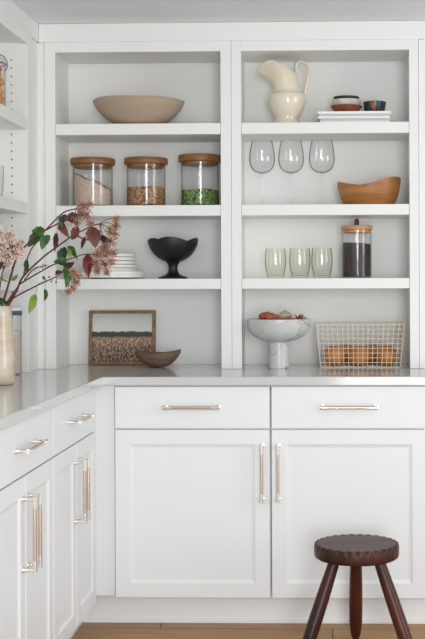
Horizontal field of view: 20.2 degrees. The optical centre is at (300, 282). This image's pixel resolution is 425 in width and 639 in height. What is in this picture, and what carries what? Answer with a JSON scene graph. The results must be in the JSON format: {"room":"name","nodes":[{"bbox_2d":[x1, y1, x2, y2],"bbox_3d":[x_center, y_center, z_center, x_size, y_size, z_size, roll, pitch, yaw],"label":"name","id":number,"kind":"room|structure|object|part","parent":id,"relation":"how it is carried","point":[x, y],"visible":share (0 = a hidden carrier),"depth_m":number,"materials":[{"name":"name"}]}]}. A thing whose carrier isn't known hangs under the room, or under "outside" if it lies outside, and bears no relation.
{"room":"kitchen","nodes":[
{"label":"kitchen","id":0,"kind":"room"},
{"bbox_2d":[12,0,424,23],"bbox_3d":[0.296,-1.079,3.824,3.600,0.095,2.460,0,0,2],"label":"ceiling","id":1,"kind":"structure","parent":0,"point":[41,11],"depth_m":4.49,"materials":[{"name":"white paint"}]},
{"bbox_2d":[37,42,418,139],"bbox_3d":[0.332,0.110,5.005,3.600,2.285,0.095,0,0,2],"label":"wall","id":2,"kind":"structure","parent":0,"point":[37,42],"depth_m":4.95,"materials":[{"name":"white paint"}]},
{"bbox_2d":[71,623,424,638],"bbox_3d":[0.304,1.278,3.804,3.600,0.050,2.420,0,0,2],"label":"floor","id":3,"kind":"structure","parent":0,"point":[86,630],"depth_m":4.27,"materials":[{"name":"brown wood"}]},
{"bbox_2d":[0,407,52,638],"bbox_3d":[-1.021,0.760,3.293,0.601,0.775,0.662,0,0,2],"label":"base cabinet","id":4,"kind":"object","parent":3,"relation":"on","point":[26,446],"visible":0.99,"depth_m":3.28,"materials":[{"name":"white paint"}]},
{"bbox_3d":[-0.775,0.841,3.122,0.019,0.611,0.325,0,0,2],"label":"door","id":5,"kind":"part","parent":4,"relation":"part of","materials":[{"name":"white paint"}]},
{"bbox_3d":[-0.772,0.454,3.287,0.020,0.152,0.656,0,0,2],"label":"drawer","id":6,"kind":"part","parent":4,"relation":"part of","materials":[{"name":"white paint"}]},
{"bbox_3d":[-0.742,0.691,3.256,0.041,0.213,0.019,0,0,2],"label":"handle","id":7,"kind":"part","parent":4,"relation":"part of","materials":[{"name":"silver metal"}]},
{"bbox_3d":[-0.742,0.452,3.286,0.041,0.019,0.213,0,0,2],"label":"handle","id":8,"kind":"part","parent":4,"relation":"part of","materials":[{"name":"silver metal"}]},
{"bbox_3d":[-0.741,0.691,3.313,0.041,0.213,0.019,0,0,2],"label":"handle","id":9,"kind":"part","parent":4,"relation":"part of","materials":[{"name":"silver metal"}]},
{"bbox_3d":[-0.766,0.841,3.452,0.019,0.611,0.324,0,0,2],"label":"door","id":10,"kind":"part","parent":4,"relation":"part of","materials":[{"name":"white paint"}]},
{"bbox_2d":[0,364,424,430],"bbox_3d":[-0.395,0.354,3.944,1.899,0.030,2.064,0,0,2],"label":"countertop","id":11,"kind":"structure","parent":4,"relation":"on","point":[32,393],"depth_m":4.29,"materials":[{"name":"stone"}]},
{"bbox_2d":[0,306,14,385],"bbox_3d":[-1.019,0.209,3.988,0.118,0.264,0.118,0,0,2],"label":"vase","id":12,"kind":"object","parent":11,"relation":"on","point":[7,353],"visible":0.98,"depth_m":3.95,"materials":[{"name":"beige ceramic"}]},
{"bbox_2d":[0,230,24,304],"bbox_3d":[-0.981,0.065,3.951,0.124,0.494,0.094,0,0,5],"label":"branch","id":13,"kind":"object","parent":12,"relation":"in","point":[9,234],"visible":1,"depth_m":3.95,"materials":[{"name":"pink plant"}]},
{"bbox_3d":[-0.995,0.091,3.957,0.102,0.442,0.050,0,0,27],"label":"stem","id":14,"kind":"part","parent":13,"relation":"part of","materials":[{"name":"brown plant"}]},
{"bbox_2d":[8,262,82,313],"bbox_3d":[-0.883,0.121,3.947,0.316,0.381,0.100,0,0,2],"label":"branch","id":15,"kind":"object","parent":12,"relation":"in","point":[67,273],"visible":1,"depth_m":3.95,"materials":[{"name":"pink plant"}]},
{"bbox_3d":[-0.905,0.134,3.969,0.277,0.357,0.017,0,0,10],"label":"stem","id":16,"kind":"part","parent":15,"relation":"part of","materials":[{"name":"brown plant"}]},
{"bbox_2d":[1,199,94,305],"bbox_3d":[-0.870,0.014,4.037,0.346,0.595,0.116,0,0,2],"label":"branch","id":17,"kind":"object","parent":12,"relation":"in","point":[38,235],"visible":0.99,"depth_m":4.01,"materials":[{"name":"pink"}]},
{"bbox_2d":[5,246,117,305],"bbox_3d":[-0.834,0.092,4.048,0.423,0.440,0.103,0,0,-7],"label":"branch","id":18,"kind":"object","parent":12,"relation":"in","point":[88,262],"visible":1,"depth_m":4.04,"materials":[{"name":"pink plant"}]},
{"bbox_3d":[-0.868,0.106,4.019,0.346,0.412,0.036,0,0,-12],"label":"stem","id":19,"kind":"part","parent":18,"relation":"part of","materials":[{"name":"brown plant"}]},
{"bbox_2d":[7,214,120,305],"bbox_3d":[-0.830,0.037,4.074,0.430,0.549,0.099,0,0,-17],"label":"branch","id":20,"kind":"object","parent":12,"relation":"in","point":[93,234],"visible":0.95,"depth_m":4.09,"materials":[{"name":"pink plant"}]},
{"bbox_2d":[0,11,32,371],"bbox_3d":[-1.202,-0.305,3.811,0.288,1.294,1.556,0,0,2],"label":"shelving unit","id":21,"kind":"object","parent":11,"relation":"on","point":[15,43],"visible":0.71,"depth_m":4.53,"materials":[{"name":"white paint"}]},
{"bbox_2d":[0,265,7,275],"bbox_3d":[-1.154,-0.041,4.382,0.142,0.051,0.142,0,0,2],"label":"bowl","id":22,"kind":"object","parent":21,"relation":"on","point":[5,269],"visible":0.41,"depth_m":4.37,"materials":[{"name":"white"}]},
{"bbox_3d":[-1.205,-0.934,3.810,0.250,0.036,1.436,0,0,2],"label":"panel","id":23,"kind":"part","parent":21,"relation":"part of","materials":[{"name":"white paint"}]},
{"bbox_3d":[-1.194,-0.607,3.810,0.269,0.044,1.436,0,0,2],"label":"shelf","id":24,"kind":"part","parent":21,"relation":"part of","materials":[{"name":"white paint"}]},
{"bbox_3d":[-1.192,0.006,3.810,0.269,0.041,1.436,0,0,2],"label":"shelf","id":25,"kind":"part","parent":21,"relation":"part of","materials":[{"name":"white paint"}]},
{"bbox_3d":[-1.193,-0.284,3.810,0.269,0.042,1.436,0,0,2],"label":"shelf","id":26,"kind":"part","parent":21,"relation":"part of","materials":[{"name":"white paint"}]},
{"bbox_2d":[0,0,38,41],"bbox_3d":[-1.077,-0.990,3.815,0.034,0.073,1.771,0,0,2],"label":"trim","id":27,"kind":"structure","parent":21,"relation":"attached to","point":[8,8],"depth_m":4.42,"materials":[{"name":"white paint"}]},
{"bbox_2d":[31,38,38,369],"bbox_3d":[-1.056,-0.306,4.658,0.028,1.294,0.142,0,0,2],"label":"trim","id":28,"kind":"structure","parent":21,"relation":"attached to","point":[34,45],"depth_m":4.66,"materials":[{"name":"white paint"}]},
{"bbox_2d":[12,307,21,315],"bbox_3d":[-1.089,0.216,4.448,0.092,0.251,0.092,0,0,2],"label":"canister","id":29,"kind":"object","parent":11,"relation":"on","point":[15,310],"visible":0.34,"depth_m":4.42,"materials":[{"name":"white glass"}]},
{"bbox_2d":[13,331,20,372],"bbox_3d":[-1.089,0.258,4.448,0.081,0.158,0.081,0,0,2],"label":"oats","id":30,"kind":"object","parent":29,"relation":"in","point":[17,334],"visible":0.45,"depth_m":4.43,"materials":[{"name":"beige food"}]},
{"bbox_3d":[-1.090,0.097,4.448,0.092,0.014,0.092,0,0,2],"label":"lid","id":31,"kind":"part","parent":29,"relation":"part of","materials":[{"name":"white"}]},
{"bbox_2d":[88,310,155,364],"bbox_3d":[-0.741,0.227,4.937,0.278,0.226,0.039,0,0,2],"label":"framed picture","id":32,"kind":"object","parent":11,"relation":"on","point":[115,336],"visible":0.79,"depth_m":4.93,"materials":[{"name":"brown wood"}]},
{"bbox_2d":[45,41,231,368],"bbox_3d":[-0.638,-0.307,4.832,0.739,1.294,0.288,0,0,2],"label":"shelving unit","id":33,"kind":"object","parent":11,"relation":"on","point":[194,313],"visible":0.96,"depth_m":4.95,"materials":[{"name":"white paint"}]},
{"bbox_2d":[38,43,45,368],"bbox_3d":[-1.027,-0.306,4.717,0.030,1.294,0.023,0,0,2],"label":"trim","id":34,"kind":"structure","parent":33,"relation":"attached to","point":[41,46],"depth_m":4.71,"materials":[{"name":"white paint"}]},
{"bbox_3d":[-0.988,-0.306,4.843,0.032,1.294,0.250,0,0,2],"label":"panel","id":35,"kind":"part","parent":33,"relation":"part of","materials":[{"name":"white paint"}]},
{"bbox_2d":[70,157,114,169],"bbox_3d":[-0.843,-0.406,4.819,0.181,0.198,0.181,0,0,2],"label":"lid","id":36,"kind":"object","parent":33,"relation":"on","point":[83,163],"visible":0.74,"depth_m":4.75,"materials":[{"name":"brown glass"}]},
{"bbox_2d":[74,173,111,205],"bbox_3d":[-0.843,-0.381,4.819,0.154,0.137,0.154,0,0,2],"label":"flour","id":37,"kind":"object","parent":36,"relation":"in","point":[86,189],"visible":0.94,"depth_m":4.75,"materials":[{"name":"beige food"}]},
{"bbox_2d":[80,274,144,278],"bbox_3d":[-0.765,-0.025,4.827,0.262,0.018,0.262,0,0,2],"label":"dinner plate","id":38,"kind":"object","parent":33,"relation":"on","point":[101,276],"visible":0.87,"depth_m":4.72,"materials":[{"name":"white ceramic"}]},
{"bbox_2d":[79,271,143,274],"bbox_3d":[-0.767,-0.038,4.827,0.262,0.018,0.262,0,0,2],"label":"dinner plate","id":39,"kind":"object","parent":38,"relation":"on","point":[81,272],"visible":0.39,"depth_m":4.72,"materials":[{"name":"white ceramic"}]},
{"bbox_2d":[91,268,135,270],"bbox_3d":[-0.766,-0.051,4.827,0.195,0.017,0.195,0,0,2],"label":"plate","id":40,"kind":"object","parent":39,"relation":"on","point":[92,269],"visible":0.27,"depth_m":4.75,"materials":[{"name":"white ceramic"}]},
{"bbox_2d":[92,264,136,267],"bbox_3d":[-0.765,-0.066,4.827,0.195,0.017,0.195,0,0,2],"label":"plate","id":41,"kind":"object","parent":40,"relation":"on","point":[115,265],"visible":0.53,"depth_m":4.74,"materials":[{"name":"white ceramic"}]},
{"bbox_2d":[94,261,135,264],"bbox_3d":[-0.767,-0.080,4.827,0.195,0.017,0.195,0,0,2],"label":"plate","id":42,"kind":"object","parent":41,"relation":"on","point":[115,262],"visible":0.35,"depth_m":4.75,"materials":[{"name":"white ceramic"}]},
{"bbox_2d":[92,257,136,260],"bbox_3d":[-0.765,-0.095,4.827,0.195,0.017,0.195,0,0,2],"label":"plate","id":43,"kind":"object","parent":42,"relation":"on","point":[115,258],"visible":0.47,"depth_m":4.75,"materials":[{"name":"white ceramic"}]},
{"bbox_2d":[90,253,135,256],"bbox_3d":[-0.767,-0.110,4.827,0.195,0.017,0.195,0,0,2],"label":"plate","id":44,"kind":"object","parent":43,"relation":"on","point":[118,254],"visible":0.34,"depth_m":4.75,"materials":[{"name":"white ceramic"}]},
{"bbox_3d":[-0.640,-0.936,4.834,0.668,0.036,0.250,0,0,2],"label":"panel","id":45,"kind":"part","parent":33,"relation":"part of","materials":[{"name":"white paint"}]},
{"bbox_3d":[-0.637,0.004,4.824,0.668,0.041,0.269,0,0,2],"label":"shelf","id":46,"kind":"part","parent":33,"relation":"part of","materials":[{"name":"white paint"}]},
{"bbox_3d":[-0.638,-0.286,4.824,0.668,0.042,0.269,0,0,2],"label":"shelf","id":47,"kind":"part","parent":33,"relation":"part of","materials":[{"name":"white paint"}]},
{"bbox_3d":[-0.639,-0.609,4.824,0.668,0.044,0.269,0,0,2],"label":"shelf","id":48,"kind":"part","parent":33,"relation":"part of","materials":[{"name":"white paint"}]},
{"bbox_2d":[93,95,184,123],"bbox_3d":[-0.651,-0.683,4.781,0.369,0.103,0.336,0,0,2],"label":"serving bowl","id":49,"kind":"object","parent":33,"relation":"on","point":[117,109],"visible":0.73,"depth_m":4.67,"materials":[{"name":"beige ceramic"}]},
{"bbox_2d":[124,156,167,182],"bbox_3d":[-0.626,-0.407,4.813,0.177,0.198,0.177,0,0,2],"label":"lid","id":50,"kind":"object","parent":33,"relation":"on","point":[137,162],"visible":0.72,"depth_m":4.75,"materials":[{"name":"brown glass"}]},
{"bbox_2d":[127,186,164,204],"bbox_3d":[-0.626,-0.352,4.813,0.150,0.077,0.150,0,0,2],"label":"grain","id":51,"kind":"object","parent":50,"relation":"in","point":[143,195],"visible":0.99,"depth_m":4.75,"materials":[{"name":"food"}]},
{"bbox_3d":[-0.626,-0.486,4.813,0.177,0.039,0.177,0,0,2],"label":"lid","id":52,"kind":"part","parent":50,"relation":"part of","materials":[{"name":"brown wood"}]},
{"bbox_2d":[148,236,197,278],"bbox_3d":[-0.517,-0.101,4.820,0.205,0.168,0.205,0,0,2],"label":"pedestal bowl","id":53,"kind":"object","parent":33,"relation":"on","point":[171,250],"visible":1,"depth_m":4.76,"materials":[{"name":"black ceramic"}]},
{"bbox_2d":[178,153,220,166],"bbox_3d":[-0.407,-0.413,4.807,0.175,0.209,0.175,0,0,2],"label":"lid","id":54,"kind":"object","parent":33,"relation":"on","point":[191,159],"visible":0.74,"depth_m":4.74,"materials":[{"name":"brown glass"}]},
{"bbox_2d":[182,188,217,204],"bbox_3d":[-0.406,-0.347,4.807,0.148,0.065,0.148,0,0,2],"label":"peas","id":55,"kind":"object","parent":54,"relation":"in","point":[202,196],"visible":0.99,"depth_m":4.74,"materials":[{"name":"green food"}]},
{"bbox_2d":[39,20,424,42],"bbox_3d":[-0.249,-0.993,4.694,1.576,0.073,0.029,0,0,2],"label":"trim","id":56,"kind":"structure","parent":33,"relation":"attached to","point":[318,30],"depth_m":4.68,"materials":[{"name":"white paint"}]},
{"bbox_2d":[136,349,180,366],"bbox_3d":[-0.573,0.302,4.779,0.184,0.074,0.116,0,0,5],"label":"bowl","id":57,"kind":"object","parent":11,"relation":"on","point":[153,359],"visible":1,"depth_m":4.74,"materials":[{"name":"brown wood"}]},
{"bbox_2d":[247,318,310,368],"bbox_3d":[-0.086,0.240,4.716,0.255,0.196,0.255,0,0,2],"label":"pedestal bowl","id":58,"kind":"object","parent":11,"relation":"on","point":[278,334],"visible":0.94,"depth_m":4.64,"materials":[{"name":"white stone"}]},
{"bbox_2d":[258,311,275,319],"bbox_3d":[-0.131,0.134,4.705,0.070,0.046,0.069,0,0,19],"label":"pod","id":59,"kind":"object","parent":58,"relation":"in","point":[265,315],"visible":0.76,"depth_m":4.68,"materials":[{"name":"brown"}]},
{"bbox_2d":[278,310,291,319],"bbox_3d":[-0.062,0.128,4.737,0.056,0.040,0.055,0,0,40],"label":"pod","id":60,"kind":"object","parent":58,"relation":"in","point":[283,315],"visible":0.83,"depth_m":4.72,"materials":[{"name":"brown"}]},
{"bbox_2d":[231,39,418,368],"bbox_3d":[0.101,-0.310,4.813,0.736,1.294,0.288,0,0,2],"label":"shelving unit","id":61,"kind":"object","parent":11,"relation":"on","point":[276,211],"visible":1,"depth_m":4.93,"materials":[{"name":"white paint"}]},
{"bbox_3d":[-0.250,-0.309,4.823,0.030,1.294,0.250,0,0,2],"label":"panel","id":62,"kind":"part","parent":61,"relation":"part of","materials":[{"name":"white paint"}]},
{"bbox_2d":[258,60,309,122],"bbox_3d":[-0.065,-0.768,4.811,0.173,0.270,0.162,0,0,41],"label":"pitcher","id":63,"kind":"object","parent":61,"relation":"on","point":[287,102],"visible":0.97,"depth_m":4.76,"materials":[{"name":"beige ceramic"}]},
{"bbox_3d":[0.006,-0.816,4.806,0.066,0.174,0.021,0,0,2],"label":"handle","id":64,"kind":"part","parent":63,"relation":"part of","materials":[{"name":"beige ceramic"}]},
{"bbox_3d":[0.100,-0.939,4.814,0.674,0.036,0.250,0,0,2],"label":"panel","id":65,"kind":"part","parent":61,"relation":"part of","materials":[{"name":"white paint"}]},
{"bbox_3d":[0.101,-0.611,4.804,0.674,0.044,0.269,0,0,2],"label":"shelf","id":66,"kind":"part","parent":61,"relation":"part of","materials":[{"name":"white paint"}]},
{"bbox_3d":[0.102,-0.289,4.804,0.674,0.042,0.269,0,0,2],"label":"shelf","id":67,"kind":"part","parent":61,"relation":"part of","materials":[{"name":"white paint"}]},
{"bbox_3d":[0.103,0.002,4.804,0.674,0.041,0.269,0,0,2],"label":"shelf","id":68,"kind":"part","parent":61,"relation":"part of","materials":[{"name":"white paint"}]},
{"bbox_2d":[320,120,389,121],"bbox_3d":[0.219,-0.639,4.806,0.277,0.010,0.210,0,0,2],"label":"magazine","id":69,"kind":"object","parent":61,"relation":"on","point":[351,120],"visible":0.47,"depth_m":4.70,"materials":[{"name":"white paper"}]},
{"bbox_2d":[320,118,390,120],"bbox_3d":[0.221,-0.649,4.806,0.278,0.008,0.210,0,0,2],"label":"magazine","id":70,"kind":"object","parent":69,"relation":"on","point":[331,119],"visible":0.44,"depth_m":4.70,"materials":[{"name":"grey paper"}]},
{"bbox_2d":[318,116,389,121],"bbox_3d":[0.216,-0.658,4.806,0.285,0.009,0.210,0,0,2],"label":"magazine","id":71,"kind":"object","parent":70,"relation":"on","point":[319,117],"visible":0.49,"depth_m":4.70,"materials":[{"name":"white paper"}]},
{"bbox_2d":[319,114,390,116],"bbox_3d":[0.219,-0.667,4.806,0.286,0.008,0.210,0,0,2],"label":"magazine","id":72,"kind":"object","parent":71,"relation":"on","point":[319,114],"visible":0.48,"depth_m":4.70,"materials":[{"name":"grey paper"}]},
{"bbox_2d":[318,111,390,115],"bbox_3d":[0.217,-0.676,4.806,0.291,0.010,0.210,0,0,2],"label":"magazine","id":73,"kind":"object","parent":72,"relation":"on","point":[319,112],"visible":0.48,"depth_m":4.70,"materials":[{"name":"white paper"}]},
{"bbox_2d":[330,104,362,110],"bbox_3d":[0.187,-0.698,4.797,0.131,0.032,0.131,0,0,2],"label":"bowl","id":74,"kind":"object","parent":73,"relation":"on","point":[340,107],"visible":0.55,"depth_m":4.75,"materials":[{"name":"ceramic"}]},
{"bbox_2d":[332,98,361,104],"bbox_3d":[0.188,-0.720,4.797,0.121,0.038,0.121,0,0,2],"label":"bowl","id":75,"kind":"object","parent":74,"relation":"on","point":[340,100],"visible":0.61,"depth_m":4.75,"materials":[{"name":"white ceramic"}]},
{"bbox_2d":[333,95,358,98],"bbox_3d":[0.186,-0.736,4.797,0.107,0.031,0.107,0,0,2],"label":"bowl","id":76,"kind":"object","parent":75,"relation":"on","point":[340,96],"visible":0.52,"depth_m":4.75,"materials":[{"name":"ceramic"}]},
{"bbox_2d":[363,101,385,110],"bbox_3d":[0.300,-0.706,4.793,0.093,0.048,0.094,0,0,2],"label":"cup","id":77,"kind":"object","parent":73,"relation":"on","point":[368,105],"visible":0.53,"depth_m":4.76,"materials":[{"name":"ceramic"}]},
{"bbox_2d":[341,218,371,252],"bbox_3d":[0.228,-0.141,4.796,0.127,0.242,0.127,0,0,2],"label":"storage jar","id":78,"kind":"object","parent":61,"relation":"on","point":[356,228],"visible":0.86,"depth_m":4.75,"materials":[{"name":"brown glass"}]},
{"bbox_3d":[0.228,-0.217,4.796,0.127,0.030,0.127,0,0,2],"label":"lid","id":79,"kind":"part","parent":78,"relation":"part of","materials":[{"name":"brown wood"}]},
{"bbox_2d":[343,242,370,276],"bbox_3d":[0.228,-0.096,4.796,0.113,0.140,0.113,0,0,2],"label":"coffee beans","id":80,"kind":"object","parent":78,"relation":"in","point":[356,256],"visible":1,"depth_m":4.75,"materials":[{"name":"brown food"}]},
{"bbox_2d":[337,176,400,203],"bbox_3d":[0.278,-0.368,4.794,0.257,0.114,0.211,0,0,2],"label":"wooden bowl","id":81,"kind":"object","parent":61,"relation":"on","point":[385,190],"visible":0.81,"depth_m":4.71,"materials":[{"name":"brown wood"}]},
{"bbox_3d":[0.452,-0.311,4.805,0.027,1.294,0.250,0,0,2],"label":"panel","id":82,"kind":"part","parent":61,"relation":"part of","materials":[{"name":"white paint"}]},
{"bbox_2d":[418,40,424,367],"bbox_3d":[0.505,-0.311,4.678,0.074,1.294,0.021,0,0,2],"label":"trim","id":83,"kind":"structure","parent":61,"relation":"attached to","point":[421,43],"depth_m":4.67,"materials":[{"name":"white paint"}]},
{"bbox_2d":[316,322,404,367],"bbox_3d":[0.240,0.249,4.790,0.353,0.174,0.196,0,0,2],"label":"wire basket","id":84,"kind":"object","parent":11,"relation":"on","point":[402,327],"visible":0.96,"depth_m":4.71,"materials":[{"name":"beige"}]},
{"bbox_2d":[323,346,345,365],"bbox_3d":[0.137,0.292,4.757,0.091,0.081,0.091,0,0,2],"label":"orange","id":85,"kind":"object","parent":84,"relation":"in","point":[326,353],"visible":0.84,"depth_m":4.72,"materials":[{"name":"brown food"}]},
{"bbox_2d":[340,345,352,364],"bbox_3d":[0.186,0.292,4.832,0.091,0.081,0.091,0,0,10],"label":"orange","id":86,"kind":"object","parent":84,"relation":"in","point":[342,346],"visible":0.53,"depth_m":4.80,"materials":[{"name":"brown food"}]},
{"bbox_2d":[347,345,369,365],"bbox_3d":[0.234,0.292,4.755,0.091,0.081,0.091,0,0,34],"label":"orange","id":87,"kind":"object","parent":84,"relation":"in","point":[360,355],"visible":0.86,"depth_m":4.72,"materials":[{"name":"brown food"}]},
{"bbox_2d":[365,344,379,364],"bbox_3d":[0.294,0.292,4.830,0.091,0.081,0.091,0,0,42],"label":"orange","id":88,"kind":"object","parent":84,"relation":"in","point":[370,345],"visible":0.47,"depth_m":4.79,"materials":[{"name":"brown food"}]},
{"bbox_2d":[375,345,397,365],"bbox_3d":[0.346,0.291,4.754,0.091,0.081,0.091,0,0,-23],"label":"orange","id":89,"kind":"object","parent":84,"relation":"in","point":[386,355],"visible":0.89,"depth_m":4.72,"materials":[{"name":"brown food"}]},
{"bbox_2d":[50,389,95,638],"bbox_3d":[-1.004,0.759,3.952,0.601,0.775,0.651,0,0,2],"label":"base cabinet","id":90,"kind":"object","parent":3,"relation":"on","point":[74,438],"visible":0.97,"depth_m":3.91,"materials":[{"name":"white paint"}]},
{"bbox_3d":[-0.758,0.841,3.783,0.019,0.611,0.321,0,0,2],"label":"door","id":91,"kind":"part","parent":90,"relation":"part of","materials":[{"name":"white paint"}]},
{"bbox_3d":[-0.755,0.454,3.945,0.020,0.152,0.645,0,0,2],"label":"drawer","id":92,"kind":"part","parent":90,"relation":"part of","materials":[{"name":"white paint"}]},
{"bbox_3d":[-0.725,0.691,3.915,0.041,0.213,0.019,0,0,2],"label":"handle","id":93,"kind":"part","parent":90,"relation":"part of","materials":[{"name":"silver metal"}]},
{"bbox_3d":[-0.725,0.452,3.944,0.041,0.019,0.213,0,0,2],"label":"handle","id":94,"kind":"part","parent":90,"relation":"part of","materials":[{"name":"silver metal"}]},
{"bbox_3d":[-0.723,0.691,3.973,0.041,0.213,0.019,0,0,2],"label":"handle","id":95,"kind":"part","parent":90,"relation":"part of","materials":[{"name":"silver metal"}]},
{"bbox_3d":[-0.749,0.841,4.109,0.019,0.611,0.318,0,0,2],"label":"door","id":96,"kind":"part","parent":90,"relation":"part of","materials":[{"name":"white paint"}]},
{"bbox_2d":[69,620,82,638],"bbox_3d":[-0.834,1.200,3.658,0.022,0.113,1.470,0,0,2],"label":"baseboard","id":97,"kind":"structure","parent":3,"relation":"on","point":[81,622],"depth_m":4.27,"materials":[{"name":"white paint"}]},
{"bbox_2d":[115,385,271,597],"bbox_3d":[-0.386,0.757,4.571,0.569,0.775,0.601,0,0,2],"label":"base cabinet","id":98,"kind":"object","parent":3,"relation":"on","point":[193,462],"visible":0.98,"depth_m":4.32,"materials":[{"name":"white paint"}]},
{"bbox_2d":[94,385,115,595],"bbox_3d":[-0.716,0.757,4.349,0.076,0.772,0.022,0,0,2],"label":"filler panel","id":99,"kind":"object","parent":98,"relation":"attached to","point":[104,394],"depth_m":4.34,"materials":[{"name":"white paint"}]},
{"bbox_3d":[-0.395,0.451,4.291,0.213,0.019,0.041,0,0,2],"label":"handle","id":100,"kind":"part","parent":98,"relation":"part of","materials":[{"name":"silver metal"}]},
{"bbox_3d":[-0.394,0.453,4.322,0.563,0.152,0.020,0,0,2],"label":"drawer","id":101,"kind":"part","parent":98,"relation":"part of","materials":[{"name":"white paint"}]},
{"bbox_3d":[-0.139,0.689,4.285,0.019,0.213,0.041,0,0,2],"label":"handle","id":102,"kind":"part","parent":98,"relation":"part of","materials":[{"name":"silver metal"}]},
{"bbox_2d":[83,593,424,623],"bbox_3d":[-0.136,1.198,4.379,1.350,0.113,0.022,0,0,2],"label":"baseboard","id":103,"kind":"structure","parent":3,"relation":"on","point":[106,609],"depth_m":4.38,"materials":[{"name":"white paint"}]},
{"bbox_2d":[271,385,424,598],"bbox_3d":[0.184,0.755,4.556,0.568,0.775,0.601,0,0,2],"label":"base cabinet","id":104,"kind":"object","parent":3,"relation":"on","point":[346,459],"visible":0.97,"depth_m":4.30,"materials":[{"name":"white paint"}]},
{"bbox_3d":[-0.081,0.688,4.283,0.019,0.213,0.041,0,0,2],"label":"handle","id":105,"kind":"part","parent":104,"relation":"part of","materials":[{"name":"silver metal"}]},
{"bbox_3d":[0.176,0.451,4.307,0.562,0.152,0.020,0,0,2],"label":"drawer","id":106,"kind":"part","parent":104,"relation":"part of","materials":[{"name":"white paint"}]},
{"bbox_3d":[0.176,0.449,4.277,0.213,0.019,0.041,0,0,2],"label":"handle","id":107,"kind":"part","parent":104,"relation":"part of","materials":[{"name":"silver metal"}]},
{"bbox_2d":[302,534,412,638],"bbox_3d":[0.190,1.061,4.006,0.394,0.384,0.348,0,0,2],"label":"wooden stool","id":108,"kind":"object","parent":3,"relation":"on","point":[356,551],"visible":1,"depth_m":3.90,"materials":[{"name":"brown wood"}]},
{"bbox_3d":[0.060,1.081,3.905,0.160,0.344,0.047,0,0,-30],"label":"leg","id":109,"kind":"part","parent":108,"relation":"part of","materials":[{"name":"brown wood"}]},
{"bbox_3d":[0.192,1.081,4.110,0.047,0.343,0.140,0,0,2],"label":"leg","id":110,"kind":"part","parent":108,"relation":"part of","materials":[{"name":"brown wood"}]},
{"bbox_3d":[0.188,0.894,3.974,0.285,0.049,0.285,0,0,2],"label":"seat","id":111,"kind":"part","parent":108,"relation":"part of","materials":[{"name":"brown wood"}]},
{"bbox_3d":[0.314,1.081,3.899,0.160,0.344,0.047,0,0,33],"label":"leg","id":112,"kind":"part","parent":108,"relation":"part of","materials":[{"name":"brown wood"}]},
{"bbox_3d":[-1.134,-0.737,4.361,0.116,0.216,0.108,0,0,2],"label":"jar","id":113,"kind":"object","parent":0,"visible":0},
{"bbox_2d":[0,67,4,104],"bbox_3d":[-1.135,-0.717,4.361,0.096,0.176,0.100,0,0,2],"label":"crackers","id":114,"kind":"object","parent":113,"relation":"in","point":[2,83],"visible":0.9,"depth_m":4.36,"materials":[{"name":"orange food"}]},
{"bbox_3d":[-1.154,-0.170,4.382,0.142,0.051,0.142,0,0,2],"label":"bowl","id":115,"kind":"object","parent":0,"visible":0},
{"bbox_2d":[0,224,7,229],"bbox_3d":[-1.154,-0.189,4.382,0.142,0.051,0.142,0,0,2],"label":"bowl","id":116,"kind":"object","parent":115,"relation":"on","point":[2,227],"visible":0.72,"depth_m":4.36,"materials":[{"name":"white ceramic"}]}
]}

